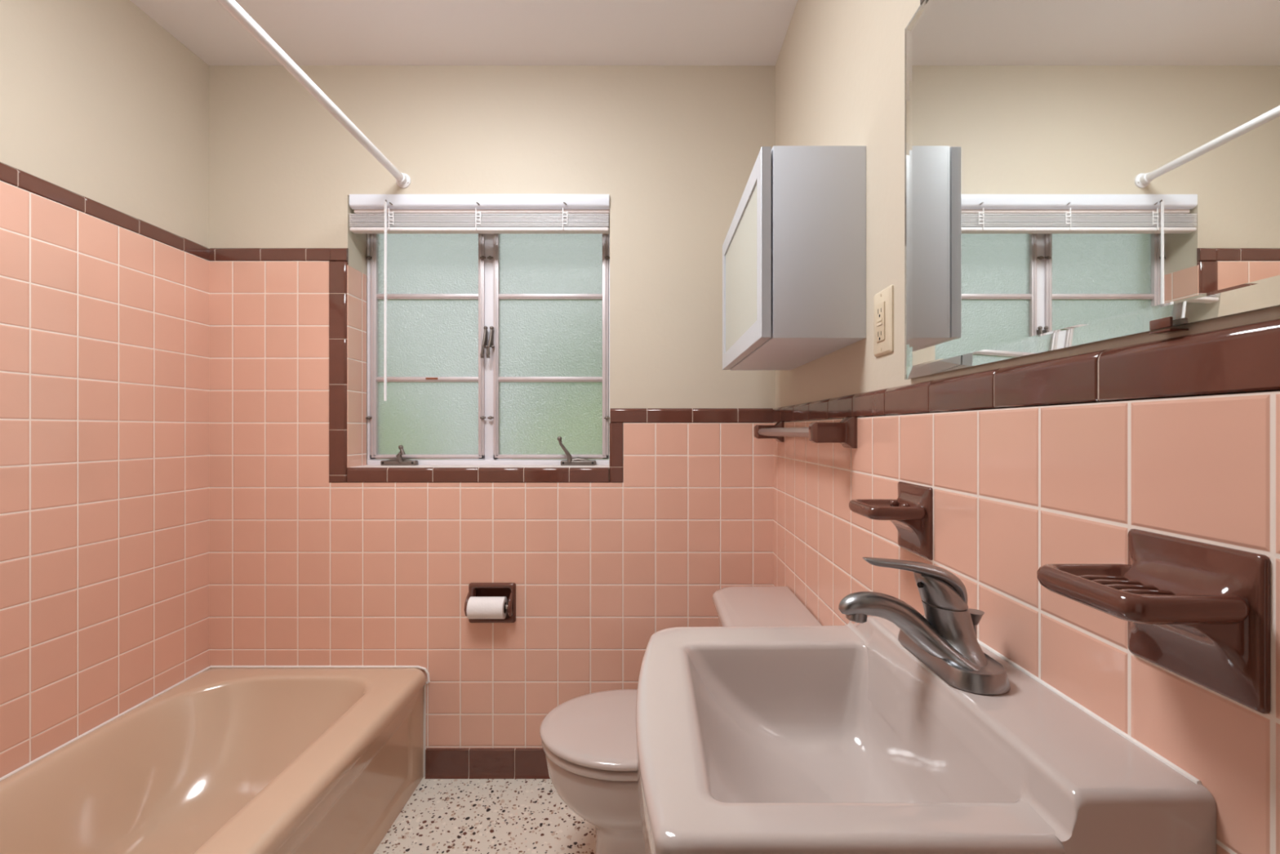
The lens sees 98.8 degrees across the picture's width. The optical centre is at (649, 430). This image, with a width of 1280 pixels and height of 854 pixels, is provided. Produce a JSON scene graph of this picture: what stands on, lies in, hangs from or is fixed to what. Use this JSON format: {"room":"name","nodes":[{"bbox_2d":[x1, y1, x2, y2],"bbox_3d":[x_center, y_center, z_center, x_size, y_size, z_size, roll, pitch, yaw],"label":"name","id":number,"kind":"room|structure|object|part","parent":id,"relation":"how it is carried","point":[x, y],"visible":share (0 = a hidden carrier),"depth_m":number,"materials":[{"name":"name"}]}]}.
{"room":"bathroom","nodes":[
{"label":"bathroom","id":0,"kind":"room"},
{"bbox_2d":[0,0,208,777],"bbox_3d":[-1.545,-0.035,0.480,0.150,2.376,3.160,0,0,0],"label":"wall","id":1,"kind":"structure","parent":0,"point":[104,325],"depth_m":1.46,"materials":[{"name":"pink tile"}]},
{"bbox_2d":[0,161,208,260],"bbox_3d":[-1.473,-0.588,1.070,0.012,0.045,1.520,0,0,0],"label":"trim","id":2,"kind":"structure","parent":1,"relation":"attached to","point":[10,175],"depth_m":1.45,"materials":[{"name":"brown tile"}]},
{"bbox_2d":[129,0,797,66],"bbox_3d":[-0.530,-1.283,0.430,2.180,0.120,3.260,0,0,0],"label":"ceiling","id":3,"kind":"structure","parent":0,"point":[311,33],"depth_m":1.69,"materials":[{"name":"paint"}]},
{"bbox_2d":[373,777,595,853],"bbox_3d":[-0.530,1.213,0.430,2.180,0.120,3.260,0,0,0],"label":"floor","id":4,"kind":"structure","parent":0,"point":[441,815],"depth_m":1.62,"materials":[{"name":"stone"}]},
{"bbox_2d":[0,665,430,853],"bbox_3d":[-1.101,0.968,1.072,0.737,0.370,1.521,0,0,0],"label":"bathtub","id":5,"kind":"object","parent":4,"relation":"on","point":[223,759],"visible":1,"depth_m":1.50,"materials":[{"name":"beige ceramic"}]},
{"bbox_2d":[539,586,821,853],"bbox_3d":[0.065,0.807,1.402,0.686,0.692,0.476,0,0,0],"label":"toilet","id":6,"kind":"object","parent":4,"relation":"on","point":[588,740],"visible":0.48,"depth_m":1.31,"materials":[{"name":"pink ceramic"}]},
{"bbox_3d":[-0.059,0.750,1.402,0.439,0.025,0.366,0,0,0],"label":"lid","id":7,"kind":"part","parent":6,"relation":"part of","materials":[{"name":"pink ceramic"}]},
{"bbox_3d":[-0.057,0.776,1.402,0.435,0.022,0.359,0,0,0],"label":"seat","id":8,"kind":"part","parent":6,"relation":"part of","materials":[{"name":"pink ceramic"}]},
{"bbox_3d":[-0.011,0.971,1.402,0.506,0.364,0.344,0,0,0],"label":"bowl","id":9,"kind":"part","parent":6,"relation":"part of","materials":[{"name":"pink ceramic"}]},
{"bbox_3d":[0.294,0.478,1.402,0.228,0.034,0.476,0,0,0],"label":"tank lid","id":10,"kind":"part","parent":6,"relation":"part of","materials":[{"name":"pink ceramic"}]},
{"bbox_2d":[208,66,775,747],"bbox_3d":[-0.530,-0.035,1.945,2.180,2.376,0.230,0,0,0],"label":"wall","id":11,"kind":"structure","parent":0,"point":[305,568],"depth_m":1.83,"materials":[{"name":"pink tile"}]},
{"bbox_2d":[208,248,348,262],"bbox_3d":[-1.240,-0.588,1.833,0.459,0.045,0.012,0,0,0],"label":"trim","id":12,"kind":"structure","parent":11,"relation":"attached to","point":[215,254],"depth_m":1.83,"materials":[{"name":"brown tile"}]},
{"bbox_2d":[216,0,410,188],"bbox_3d":[-0.825,-0.837,1.074,0.049,0.049,1.528,0,0,0],"label":"shower curtain rod","id":13,"kind":"object","parent":11,"relation":"attached to","point":[402,180],"visible":1,"depth_m":1.31,"materials":[{"name":"white metal"}]},
{"bbox_2d":[328,261,348,482],"bbox_3d":[-1.040,-0.196,1.833,0.060,0.736,0.012,0,0,0],"label":"trim","id":14,"kind":"structure","parent":11,"relation":"attached to","point":[338,468],"depth_m":1.83,"materials":[{"name":"brown tile"}]},
{"bbox_2d":[346,467,608,482],"bbox_3d":[-0.573,0.148,1.833,0.872,0.050,0.012,0,0,0],"label":"trim","id":15,"kind":"structure","parent":11,"relation":"attached to","point":[353,474],"depth_m":1.83,"materials":[{"name":"brown tile"}]},
{"bbox_2d":[349,464,609,467],"bbox_3d":[-0.571,0.132,1.900,0.875,0.018,0.116,0,0,0],"label":"trim","id":16,"kind":"structure","parent":11,"relation":"attached to","point":[367,465],"depth_m":1.87,"materials":[{"name":"brown tile"}]},
{"bbox_2d":[424,747,550,778],"bbox_3d":[-0.167,1.106,1.824,1.157,0.094,0.015,0,0,0],"label":"baseboard","id":17,"kind":"structure","parent":11,"relation":"attached to","point":[440,762],"depth_m":1.82,"materials":[{"name":"brown tile"}]},
{"bbox_2d":[365,215,609,465],"bbox_3d":[-0.571,-0.332,1.956,0.875,0.914,0.093,0,0,0],"label":"window","id":18,"kind":"structure","parent":11,"relation":"in","point":[498,344],"depth_m":1.97,"materials":[{"name":"glass"}]},
{"bbox_3d":[-0.873,0.082,1.923,0.027,0.063,0.041,0,0,-36],"label":"crank handle","id":19,"kind":"part","parent":18,"relation":"part of","materials":[{"name":"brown metal"}]},
{"bbox_3d":[-0.794,-0.335,1.968,0.406,0.874,0.032,0,0,0],"label":"sash","id":20,"kind":"part","parent":18,"relation":"part of","materials":[{"name":"glass"}]},
{"bbox_3d":[-0.793,-0.333,1.971,0.373,0.846,0.002,0,0,0],"label":"glass","id":21,"kind":"part","parent":18,"relation":"part of","materials":[{"name":"glass"}]},
{"bbox_2d":[425,377,437,379],"bbox_3d":[-0.777,-0.186,1.957,0.043,0.007,0.004,0,0,0],"label":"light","id":22,"kind":"object","parent":18,"relation":"attached to","point":[426,378],"depth_m":1.96,"materials":[{"name":"brown metal"}]},
{"bbox_2d":[349,194,609,400],"bbox_3d":[-0.569,-0.443,1.844,0.868,0.689,0.060,0,0,0],"label":"window blind","id":23,"kind":"object","parent":18,"relation":"attached to","point":[385,214],"visible":1,"depth_m":1.83,"materials":[{"name":"white plastic"}]},
{"bbox_3d":[-0.570,-0.673,1.847,0.866,0.013,0.032,0,0,0],"label":"rail","id":24,"kind":"part","parent":23,"relation":"part of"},
{"bbox_3d":[-0.583,-0.313,1.941,0.019,0.116,0.037,0,0,18],"label":"latch handle","id":25,"kind":"part","parent":18,"relation":"part of","materials":[{"name":"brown metal"}]},
{"bbox_3d":[-0.562,-0.313,1.941,0.019,0.116,0.037,0,0,18],"label":"latch handle","id":26,"kind":"part","parent":18,"relation":"part of","materials":[{"name":"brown metal"}]},
{"bbox_3d":[-0.353,-0.335,1.968,0.411,0.874,0.032,0,0,0],"label":"sash","id":27,"kind":"part","parent":18,"relation":"part of","materials":[{"name":"glass"}]},
{"bbox_3d":[-0.354,-0.333,1.971,0.379,0.846,0.002,0,0,0],"label":"glass","id":28,"kind":"part","parent":18,"relation":"part of","materials":[{"name":"glass"}]},
{"bbox_3d":[-0.297,0.066,1.927,0.054,0.091,0.023,0,0,-18],"label":"crank handle","id":29,"kind":"part","parent":18,"relation":"part of","materials":[{"name":"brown metal"}]},
{"bbox_2d":[464,582,515,622],"bbox_3d":[-0.526,0.573,1.827,0.160,0.132,0.091,0,0,0],"label":"paper holder","id":30,"kind":"object","parent":11,"relation":"attached to","point":[475,589],"visible":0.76,"depth_m":1.82,"materials":[{"name":"brown ceramic"}]},
{"bbox_3d":[-0.599,0.577,1.804,0.014,0.080,0.047,0,0,0],"label":"arm","id":31,"kind":"part","parent":30,"relation":"part of","materials":[{"name":"brown ceramic"}]},
{"bbox_2d":[466,596,507,618],"bbox_3d":[-0.533,0.583,1.804,0.116,0.070,0.070,0,0,0],"label":"toilet paper roll","id":32,"kind":"object","parent":30,"relation":"in","point":[477,607],"visible":0.94,"depth_m":1.77,"materials":[{"name":"paper"}]},
{"bbox_3d":[-0.458,0.577,1.804,0.014,0.080,0.047,0,0,0],"label":"arm","id":33,"kind":"part","parent":30,"relation":"part of","materials":[{"name":"brown ceramic"}]},
{"bbox_2d":[608,422,622,482],"bbox_3d":[-0.112,0.073,1.833,0.047,0.198,0.012,0,0,0],"label":"trim","id":34,"kind":"structure","parent":11,"relation":"attached to","point":[615,429],"depth_m":1.83,"materials":[{"name":"brown tile"}]},
{"bbox_2d":[609,408,773,422],"bbox_3d":[0.140,-0.050,1.833,0.544,0.049,0.012,0,0,0],"label":"trim","id":35,"kind":"structure","parent":11,"relation":"attached to","point":[616,415],"depth_m":1.83,"materials":[{"name":"brown tile"}]},
{"bbox_2d":[773,0,1279,853],"bbox_3d":[0.486,-0.035,0.480,0.148,2.376,3.160,0,0,0],"label":"wall","id":36,"kind":"structure","parent":0,"point":[1017,491],"depth_m":0.62,"materials":[{"name":"pink tile"}]},
{"bbox_2d":[722,146,866,370],"bbox_3d":[0.319,-0.366,1.351,0.204,0.373,0.573,0,0,0],"label":"upper cabinet","id":37,"kind":"object","parent":36,"relation":"attached to","point":[794,245],"visible":1,"depth_m":1.06,"materials":[{"name":"grey laminate"}]},
{"bbox_3d":[0.223,-0.366,1.351,0.005,0.293,0.495,0,0,0],"label":"glass panel","id":38,"kind":"part","parent":37,"relation":"part of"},
{"bbox_3d":[0.227,-0.366,1.351,0.019,0.371,0.571,0,0,0],"label":"door","id":39,"kind":"part","parent":37,"relation":"part of","materials":[{"name":"wood"}]},
{"bbox_2d":[753,416,857,448],"bbox_3d":[0.370,0.004,1.415,0.086,0.063,0.654,0,0,0],"label":"towel bar","id":40,"kind":"object","parent":36,"relation":"attached to","point":[844,432],"visible":1,"depth_m":1.10,"materials":[{"name":"brown ceramic"}]},
{"bbox_2d":[873,284,893,356],"bbox_3d":[0.416,-0.194,0.982,0.010,0.116,0.073,0,0,0],"label":"wall outlet","id":41,"kind":"object","parent":36,"relation":"attached to","point":[883,300],"visible":1,"depth_m":0.97,"materials":[{"name":"beige plastic"}]},
{"bbox_2d":[875,301,884,342],"bbox_3d":[0.413,-0.194,0.982,0.003,0.068,0.034,0,0,0],"label":"receptacle","id":42,"kind":"object","parent":41,"relation":"attached to","point":[880,305],"depth_m":0.98,"materials":[{"name":"beige plastic"}]},
{"bbox_2d":[848,481,933,559],"bbox_3d":[0.368,0.136,0.851,0.091,0.106,0.106,0,0,0],"label":"toothbrush holder","id":43,"kind":"object","parent":36,"relation":"attached to","point":[911,513],"visible":1,"depth_m":0.81,"materials":[{"name":"brown ceramic"}]},
{"bbox_2d":[848,498,925,519],"bbox_3d":[0.364,0.122,0.851,0.083,0.021,0.100,0,0,0],"label":"tray","id":44,"kind":"object","parent":43,"relation":"on","point":[872,508],"depth_m":0.81,"materials":[{"name":"brown ceramic"}]},
{"bbox_3d":[0.388,0.136,0.851,0.052,0.106,0.106,0,0,0],"label":"plate","id":45,"kind":"part","parent":43,"relation":"part of","materials":[{"name":"brown ceramic"}]},
{"bbox_2d":[635,615,1216,853],"bbox_3d":[0.199,0.357,0.624,0.430,0.192,0.452,0,0,0],"label":"sink","id":46,"kind":"object","parent":36,"relation":"attached to","point":[800,739],"visible":0.95,"depth_m":0.52,"materials":[{"name":"pink ceramic"}]},
{"bbox_2d":[838,556,1010,694],"bbox_3d":[0.323,0.205,0.641,0.166,0.119,0.148,0,0,33],"label":"faucet","id":47,"kind":"object","parent":46,"relation":"on","point":[945,641],"visible":1,"depth_m":0.61,"materials":[{"name":"silver metal"}]},
{"bbox_3d":[0.288,0.223,0.628,0.142,0.076,0.144,0,0,0],"label":"spout","id":48,"kind":"part","parent":47,"relation":"part of","materials":[{"name":"silver metal"}]},
{"bbox_3d":[0.303,0.172,0.628,0.116,0.054,0.047,0,0,0],"label":"lever handle","id":49,"kind":"part","parent":47,"relation":"part of","materials":[{"name":"silver metal"}]},
{"bbox_3d":[0.342,0.255,0.628,0.063,0.019,0.164,0,0,0],"label":"deck plate","id":50,"kind":"part","parent":47,"relation":"part of","materials":[{"name":"silver metal"}]},
{"bbox_3d":[0.378,0.232,0.638,0.021,0.043,0.021,0,0,0],"label":"popup knob","id":51,"kind":"part","parent":47,"relation":"part of","materials":[{"name":"silver metal"}]},
{"bbox_2d":[772,318,1279,422],"bbox_3d":[0.415,-0.050,0.615,0.012,0.049,2.430,0,0,0],"label":"trim","id":52,"kind":"structure","parent":36,"relation":"attached to","point":[1243,358],"depth_m":0.49,"materials":[{"name":"brown tile"}]},
{"bbox_2d":[904,0,1279,379],"bbox_3d":[0.414,-0.364,0.598,0.015,0.572,0.571,0,0,0],"label":"wall mirror","id":53,"kind":"object","parent":36,"relation":"attached to","point":[1077,172],"visible":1,"depth_m":0.52,"materials":[{"name":"clear glass"}]},
{"bbox_2d":[1036,528,1271,713],"bbox_3d":[0.368,0.136,0.416,0.091,0.106,0.106,0,0,0],"label":"soap dish","id":54,"kind":"object","parent":36,"relation":"attached to","point":[1200,612],"visible":1,"depth_m":0.39,"materials":[{"name":"brown ceramic"}]},
{"bbox_2d":[1036,564,1248,624],"bbox_3d":[0.364,0.122,0.416,0.083,0.021,0.100,0,0,0],"label":"tray","id":55,"kind":"object","parent":54,"relation":"on","point":[1142,593],"depth_m":0.39,"materials":[{"name":"brown ceramic"}]},
{"bbox_3d":[0.388,0.136,0.416,0.052,0.106,0.106,0,0,0],"label":"plate","id":56,"kind":"part","parent":54,"relation":"part of","materials":[{"name":"brown ceramic"}]}
]}

